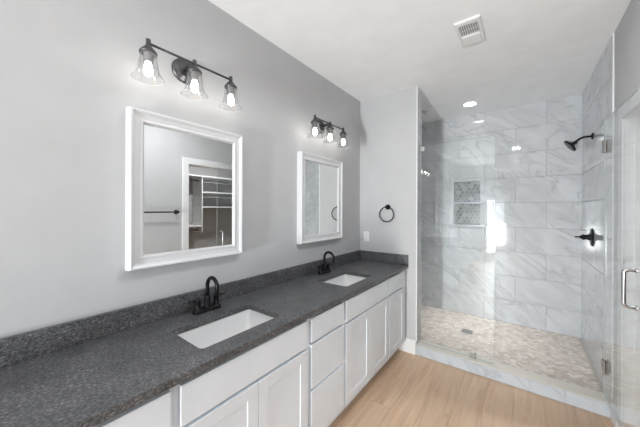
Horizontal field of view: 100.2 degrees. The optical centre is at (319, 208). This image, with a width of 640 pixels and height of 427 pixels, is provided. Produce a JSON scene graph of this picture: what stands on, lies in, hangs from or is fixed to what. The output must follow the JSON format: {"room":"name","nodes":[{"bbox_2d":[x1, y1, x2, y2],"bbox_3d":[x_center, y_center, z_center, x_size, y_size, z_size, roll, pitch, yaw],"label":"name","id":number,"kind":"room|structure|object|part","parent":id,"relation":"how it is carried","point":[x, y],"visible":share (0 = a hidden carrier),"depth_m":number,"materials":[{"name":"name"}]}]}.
{"room":"bathroom","nodes":[
{"label":"bathroom","id":0,"kind":"room"},
{"bbox_2d":[0,0,359,338],"bbox_3d":[-1.441,0.137,0.715,0.120,2.800,6.436,0,0,37],"label":"wall","id":1,"kind":"structure","parent":0,"point":[67,86],"depth_m":1.25,"materials":[{"name":"paint"}]},
{"bbox_2d":[0,250,360,367],"bbox_3d":[-0.456,0.525,1.895,0.020,0.101,3.069,0,0,37],"label":"backsplash","id":2,"kind":"structure","parent":1,"relation":"attached to","point":[21,347],"depth_m":1.27,"materials":[{"name":"grey stone"}]},
{"bbox_2d":[125,106,242,270],"bbox_3d":[-0.719,-0.095,1.522,0.051,0.780,0.641,0,0,37],"label":"wall mirror","id":3,"kind":"object","parent":1,"relation":"attached to","point":[184,179],"visible":1,"depth_m":1.45,"materials":[{"name":"paint"}]},
{"bbox_2d":[144,124,231,254],"bbox_3d":[-0.719,-0.095,1.522,0.008,0.648,0.509,0,0,37],"label":"mirror glass","id":4,"kind":"object","parent":3,"relation":"attached to","point":[188,174],"depth_m":1.48,"materials":[{"name":"silver mirror"}]},
{"bbox_2d":[130,38,242,111],"bbox_3d":[-0.690,-0.722,1.445,0.187,0.231,0.581,0,0,37],"label":"vanity light","id":5,"kind":"object","parent":1,"relation":"attached to","point":[186,71],"visible":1,"depth_m":1.42,"materials":[{"name":"grey metal"}]},
{"bbox_3d":[-0.804,-0.654,1.253,0.037,0.062,0.037,0,0,37],"label":"bulb","id":6,"kind":"part","parent":5,"relation":"part of","materials":[{"name":"white glass"}]},
{"bbox_3d":[-0.708,-0.772,1.459,0.095,0.034,0.034,0,0,37],"label":"arm","id":7,"kind":"part","parent":5,"relation":"part of","materials":[{"name":"grey metal"}]},
{"bbox_3d":[-0.670,-0.654,1.430,0.037,0.062,0.037,0,0,37],"label":"bulb","id":8,"kind":"part","parent":5,"relation":"part of","materials":[{"name":"white glass"}]},
{"bbox_3d":[-0.536,-0.653,1.607,0.037,0.062,0.037,0,0,37],"label":"bulb","id":9,"kind":"part","parent":5,"relation":"part of","materials":[{"name":"white glass"}]},
{"bbox_2d":[297,151,342,243],"bbox_3d":[0.020,-0.093,2.495,0.051,0.780,0.641,0,0,37],"label":"wall mirror","id":10,"kind":"object","parent":1,"relation":"attached to","point":[319,179],"visible":1,"depth_m":2.44,"materials":[{"name":"paint"}]},
{"bbox_2d":[305,161,337,235],"bbox_3d":[0.020,-0.093,2.495,0.008,0.648,0.509,0,0,37],"label":"mirror glass","id":11,"kind":"object","parent":10,"relation":"attached to","point":[321,178],"depth_m":2.48,"materials":[{"name":"silver mirror"}]},
{"bbox_2d":[307,115,349,148],"bbox_3d":[0.072,-0.720,2.448,0.187,0.231,0.581,0,0,37],"label":"vanity light","id":12,"kind":"object","parent":1,"relation":"attached to","point":[318,125],"visible":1,"depth_m":2.43,"materials":[{"name":"grey metal"}]},
{"bbox_2d":[360,86,416,340],"bbox_3d":[0.768,0.144,2.987,0.650,2.800,0.145,0,0,37],"label":"wall","id":13,"kind":"structure","parent":0,"point":[388,122],"depth_m":2.89,"materials":[{"name":"paint"}]},
{"bbox_2d":[364,231,368,241],"bbox_3d":[0.531,0.316,3.070,0.072,0.116,0.009,0,0,37],"label":"wall outlet","id":14,"kind":"object","parent":13,"relation":"attached to","point":[366,233],"visible":1,"depth_m":3.07,"materials":[{"name":"white plastic"}]},
{"bbox_2d":[379,205,393,221],"bbox_3d":[0.725,0.048,2.895,0.171,0.194,0.054,0,0,37],"label":"towel ring","id":15,"kind":"object","parent":13,"relation":"attached to","point":[387,207],"visible":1,"depth_m":2.89,"materials":[{"name":"black metal"}]},
{"bbox_2d":[399,338,415,354],"bbox_3d":[0.904,1.414,2.780,0.175,0.142,0.015,0,0,37],"label":"baseboard","id":16,"kind":"structure","parent":13,"relation":"attached to","point":[409,346],"depth_m":2.76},
{"bbox_2d":[416,86,421,343],"bbox_3d":[0.773,0.077,2.987,0.659,2.665,0.153,0,0,37],"label":"tile","id":17,"kind":"structure","parent":13,"relation":"attached to","point":[419,92],"depth_m":2.77,"materials":[{"name":"grey tile"}]},
{"bbox_2d":[208,0,630,122],"bbox_3d":[0.532,-1.306,0.001,4.120,0.100,7.680,0,0,37],"label":"ceiling","id":18,"kind":"structure","parent":0,"point":[533,51],"depth_m":2.02,"materials":[{"name":"paint"}]},
{"bbox_2d":[422,109,430,114],"bbox_3d":[1.349,-1.229,3.399,0.116,0.048,0.116,0,0,37],"label":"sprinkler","id":19,"kind":"object","parent":18,"relation":"attached to","point":[425,111],"visible":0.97,"depth_m":3.38,"materials":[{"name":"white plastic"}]},
{"bbox_2d":[454,14,485,47],"bbox_3d":[1.063,-1.242,1.890,0.154,0.024,0.320,0,0,37],"label":"exhaust fan","id":20,"kind":"object","parent":18,"relation":"attached to","point":[470,31],"visible":1,"depth_m":1.86,"materials":[{"name":"white plastic"}]},
{"bbox_2d":[458,21,479,35],"bbox_3d":[1.022,-1.236,1.836,0.116,0.001,0.110,0,0,37],"label":"grille","id":21,"kind":"object","parent":20,"relation":"attached to","point":[469,28],"depth_m":1.83,"materials":[{"name":"white plastic"}]},
{"bbox_2d":[462,101,477,106],"bbox_3d":[1.789,-1.248,3.190,0.172,0.008,0.172,0,0,37],"label":"recessed light","id":22,"kind":"object","parent":18,"relation":"in","point":[471,103],"visible":1,"depth_m":3.19,"materials":[{"name":"white plastic"}]},
{"bbox_2d":[329,349,613,426],"bbox_3d":[0.606,1.514,-0.056,4.282,0.060,7.650,0,0,37],"label":"floor","id":23,"kind":"structure","parent":0,"point":[410,390],"depth_m":2.04,"materials":[{"name":"brown wood"}]},
{"bbox_2d":[95,387,172,426],"bbox_3d":[-0.942,1.042,0.812,0.557,0.871,0.717,0,0,37],"label":"vanity cabinet","id":24,"kind":"object","parent":23,"relation":"on","point":[157,411],"visible":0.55,"depth_m":0.87,"materials":[{"name":"paint"}]},
{"bbox_2d":[173,320,306,426],"bbox_3d":[-0.503,1.044,1.390,0.557,0.871,0.733,0,0,37],"label":"vanity cabinet","id":25,"kind":"object","parent":23,"relation":"on","point":[264,384],"visible":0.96,"depth_m":1.20,"materials":[{"name":"paint"}]},
{"bbox_2d":[0,250,408,426],"bbox_3d":[-0.237,0.541,1.729,0.571,0.132,3.069,0,0,37],"label":"countertop","id":26,"kind":"structure","parent":25,"relation":"on","point":[90,371],"depth_m":1.10,"materials":[{"name":"grey stone"}]},
{"bbox_2d":[188,276,225,314],"bbox_3d":[-0.636,0.474,1.519,0.159,0.202,0.170,0,0,-6],"label":"faucet","id":27,"kind":"object","parent":26,"relation":"on","point":[207,307],"visible":1,"depth_m":1.50,"materials":[{"name":"black metal"}]},
{"bbox_3d":[-0.686,0.526,1.464,0.040,0.062,0.076,0,0,37],"label":"handle","id":28,"kind":"part","parent":27,"relation":"part of","materials":[{"name":"black metal"}]},
{"bbox_3d":[-0.641,0.565,1.523,0.054,0.020,0.166,0,0,37],"label":"plate","id":29,"kind":"part","parent":27,"relation":"part of","materials":[{"name":"black metal"}]},
{"bbox_3d":[-0.604,0.466,1.495,0.129,0.184,0.037,0,0,37],"label":"spout","id":30,"kind":"part","parent":27,"relation":"part of","materials":[{"name":"black metal"}]},
{"bbox_3d":[-0.596,0.526,1.582,0.040,0.062,0.076,0,0,37],"label":"handle","id":31,"kind":"part","parent":27,"relation":"part of","materials":[{"name":"black metal"}]},
{"bbox_2d":[178,309,272,348],"bbox_3d":[-0.459,0.685,1.360,0.336,0.156,0.514,0,0,37],"label":"sink","id":32,"kind":"object","parent":26,"relation":"in","point":[204,336],"visible":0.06,"depth_m":1.48,"materials":[{"name":"white ceramic"}]},
{"bbox_2d":[317,251,334,274],"bbox_3d":[0.045,0.477,2.416,0.159,0.202,0.170,0,0,-6],"label":"faucet","id":33,"kind":"object","parent":26,"relation":"on","point":[324,268],"visible":1,"depth_m":2.40,"materials":[{"name":"black metal"}]},
{"bbox_3d":[0.040,0.568,2.419,0.054,0.020,0.166,0,0,37],"label":"plate","id":34,"kind":"part","parent":33,"relation":"part of","materials":[{"name":"black metal"}]},
{"bbox_3d":[0.077,0.468,2.392,0.129,0.184,0.037,0,0,37],"label":"spout","id":35,"kind":"part","parent":33,"relation":"part of","materials":[{"name":"black metal"}]},
{"bbox_3d":[0.085,0.529,2.479,0.040,0.062,0.076,0,0,37],"label":"handle","id":36,"kind":"part","parent":33,"relation":"part of","materials":[{"name":"black metal"}]},
{"bbox_2d":[325,274,364,285],"bbox_3d":[0.217,0.688,2.248,0.338,0.156,0.495,0,0,37],"label":"sink","id":37,"kind":"object","parent":26,"relation":"in","point":[343,280],"visible":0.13,"depth_m":2.44,"materials":[{"name":"white ceramic"}]},
{"bbox_3d":[-0.395,1.065,1.088,0.020,0.548,0.347,0,0,37],"label":"door","id":38,"kind":"part","parent":25,"relation":"part of","materials":[{"name":"paint"}]},
{"bbox_3d":[-0.183,1.065,1.367,0.020,0.548,0.347,0,0,37],"label":"door","id":39,"kind":"part","parent":25,"relation":"part of","materials":[{"name":"paint"}]},
{"bbox_2d":[307,301,343,426],"bbox_3d":[-0.166,1.045,1.834,0.557,0.871,0.379,0,0,37],"label":"vanity cabinet","id":40,"kind":"object","parent":23,"relation":"on","point":[325,329],"visible":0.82,"depth_m":1.64,"materials":[{"name":"paint"}]},
{"bbox_3d":[0.048,1.194,1.672,0.020,0.292,0.347,0,0,37],"label":"drawer","id":41,"kind":"part","parent":40,"relation":"part of","materials":[{"name":"paint"}]},
{"bbox_3d":[0.049,0.907,1.672,0.020,0.250,0.347,0,0,37],"label":"drawer","id":42,"kind":"part","parent":40,"relation":"part of","materials":[{"name":"paint"}]},
{"bbox_3d":[0.050,0.697,1.672,0.020,0.140,0.347,0,0,37],"label":"drawer","id":43,"kind":"part","parent":40,"relation":"part of","materials":[{"name":"paint"}]},
{"bbox_2d":[334,279,388,419],"bbox_3d":[0.176,1.046,2.284,0.557,0.871,0.749,0,0,37],"label":"vanity cabinet","id":44,"kind":"object","parent":23,"relation":"on","point":[366,313],"visible":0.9,"depth_m":2.05,"materials":[{"name":"paint"}]},
{"bbox_3d":[0.280,1.067,1.977,0.020,0.548,0.359,0,0,37],"label":"door","id":45,"kind":"part","parent":44,"relation":"part of","materials":[{"name":"paint"}]},
{"bbox_3d":[0.499,1.067,2.265,0.020,0.548,0.360,0,0,37],"label":"door","id":46,"kind":"part","parent":44,"relation":"part of","materials":[{"name":"paint"}]},
{"bbox_2d":[380,270,404,368],"bbox_3d":[0.544,1.047,2.769,0.557,0.871,0.467,0,0,37],"label":"vanity cabinet","id":47,"kind":"object","parent":23,"relation":"on","point":[396,296],"visible":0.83,"depth_m":2.56,"materials":[{"name":"paint"}]},
{"bbox_3d":[0.736,0.704,2.575,0.020,0.149,0.360,0,0,37],"label":"drawer","id":48,"kind":"part","parent":47,"relation":"part of","materials":[{"name":"paint"}]},
{"bbox_3d":[0.735,1.068,2.575,0.020,0.548,0.360,0,0,37],"label":"door","id":49,"kind":"part","parent":47,"relation":"part of","materials":[{"name":"paint"}]},
{"bbox_2d":[416,340,610,417],"bbox_3d":[1.564,1.434,2.362,1.380,0.107,0.132,0,0,37],"label":"curb","id":50,"kind":"object","parent":23,"relation":"on","point":[581,397],"visible":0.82,"depth_m":2.22,"materials":[{"name":"white stone"}]},
{"bbox_2d":[419,136,494,363],"bbox_3d":[1.292,0.362,2.582,0.660,2.033,0.024,0,0,37],"label":"glass panel","id":51,"kind":"object","parent":50,"relation":"on","point":[421,149],"visible":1,"depth_m":2.72,"materials":[{"name":"clear glass"}]},
{"bbox_2d":[421,94,581,337],"bbox_3d":[2.014,0.149,3.586,2.151,2.800,0.136,0,0,37],"label":"wall","id":52,"kind":"structure","parent":0,"point":[507,203],"depth_m":3.29,"materials":[{"name":"grey tile"}]},
{"bbox_3d":[1.977,-0.092,3.602,0.412,0.636,0.096,0,0,37],"label":"trim","id":53,"kind":"part","parent":52,"relation":"part of","materials":[{"name":"tile"}]},
{"bbox_3d":[1.970,0.217,3.595,0.414,0.022,0.099,0,0,37],"label":"sill","id":54,"kind":"part","parent":52,"relation":"part of","materials":[{"name":"stone"}]},
{"bbox_2d":[449,202,483,203],"bbox_3d":[1.972,-0.082,3.595,0.414,0.020,0.099,0,0,37],"label":"shelf","id":55,"kind":"object","parent":52,"relation":"attached to","point":[449,202],"depth_m":3.55,"materials":[{"name":"stone"}]},
{"bbox_2d":[420,304,605,392],"bbox_3d":[1.678,1.442,3.050,2.031,0.099,1.151,0,0,37],"label":"floor","id":56,"kind":"structure","parent":0,"point":[562,357],"depth_m":2.75,"materials":[{"name":"beige tile"}]},
{"bbox_2d":[461,328,472,334],"bbox_3d":[1.671,1.389,3.041,0.110,0.005,0.110,0,0,37],"label":"floor drain","id":57,"kind":"object","parent":56,"relation":"on","point":[463,330],"visible":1,"depth_m":3.03,"materials":[{"name":"metal"}]},
{"bbox_2d":[601,91,639,426],"bbox_3d":[1.905,0.362,1.703,0.084,2.027,0.712,0,0,40],"label":"glass shower door","id":58,"kind":"structure","parent":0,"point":[605,143],"depth_m":1.93,"materials":[{"name":"clear glass"}]},
{"bbox_3d":[1.714,0.440,1.474,0.077,0.233,0.028,0,0,35],"label":"handle","id":59,"kind":"part","parent":58,"relation":"part of","materials":[{"name":"silver metal"}]},
{"bbox_2d":[613,0,639,406],"bbox_3d":[0.648,0.144,-0.091,0.120,2.800,7.680,0,0,37],"label":"wall","id":60,"kind":"structure","parent":0,"point":[627,32],"depth_m":1.76,"materials":[{"name":"paint"}]},
{"bbox_2d":[581,32,614,401],"bbox_3d":[2.453,0.120,2.393,0.008,2.740,1.253,0,0,37],"label":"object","id":61,"kind":"structure","parent":60,"relation":"attached to","point":[598,94],"depth_m":2.22,"materials":[{"name":"clear glass"}]},
{"bbox_2d":[564,133,593,150],"bbox_3d":[2.409,-0.619,2.500,0.197,0.154,0.128,0,0,37],"label":"showerhead","id":62,"kind":"object","parent":61,"relation":"attached to","point":[571,145],"visible":1,"depth_m":2.49,"materials":[{"name":"black metal"}]},
{"bbox_3d":[2.360,-0.592,2.538,0.073,0.098,0.122,0,0,37],"label":"nozzle plate","id":63,"kind":"part","parent":62,"relation":"part of","materials":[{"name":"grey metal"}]},
{"bbox_3d":[2.436,-0.648,2.480,0.117,0.055,0.019,0,0,37],"label":"shower arm","id":64,"kind":"part","parent":62,"relation":"part of","materials":[{"name":"black metal"}]},
{"bbox_2d":[575,228,593,246],"bbox_3d":[2.441,0.260,2.481,0.120,0.166,0.166,0,0,37],"label":"shower valve","id":65,"kind":"object","parent":61,"relation":"attached to","point":[590,236],"visible":1,"depth_m":2.45,"materials":[{"name":"black metal"}]},
{"bbox_2d":[611,400,616,426],"bbox_3d":[0.200,1.411,-0.563,0.015,0.142,6.151,0,0,37],"label":"baseboard","id":66,"kind":"structure","parent":60,"relation":"attached to","point":[613,404],"depth_m":1.83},
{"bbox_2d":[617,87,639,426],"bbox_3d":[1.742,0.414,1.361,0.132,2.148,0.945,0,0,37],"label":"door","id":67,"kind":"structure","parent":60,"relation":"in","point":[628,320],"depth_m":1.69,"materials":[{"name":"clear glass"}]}
]}

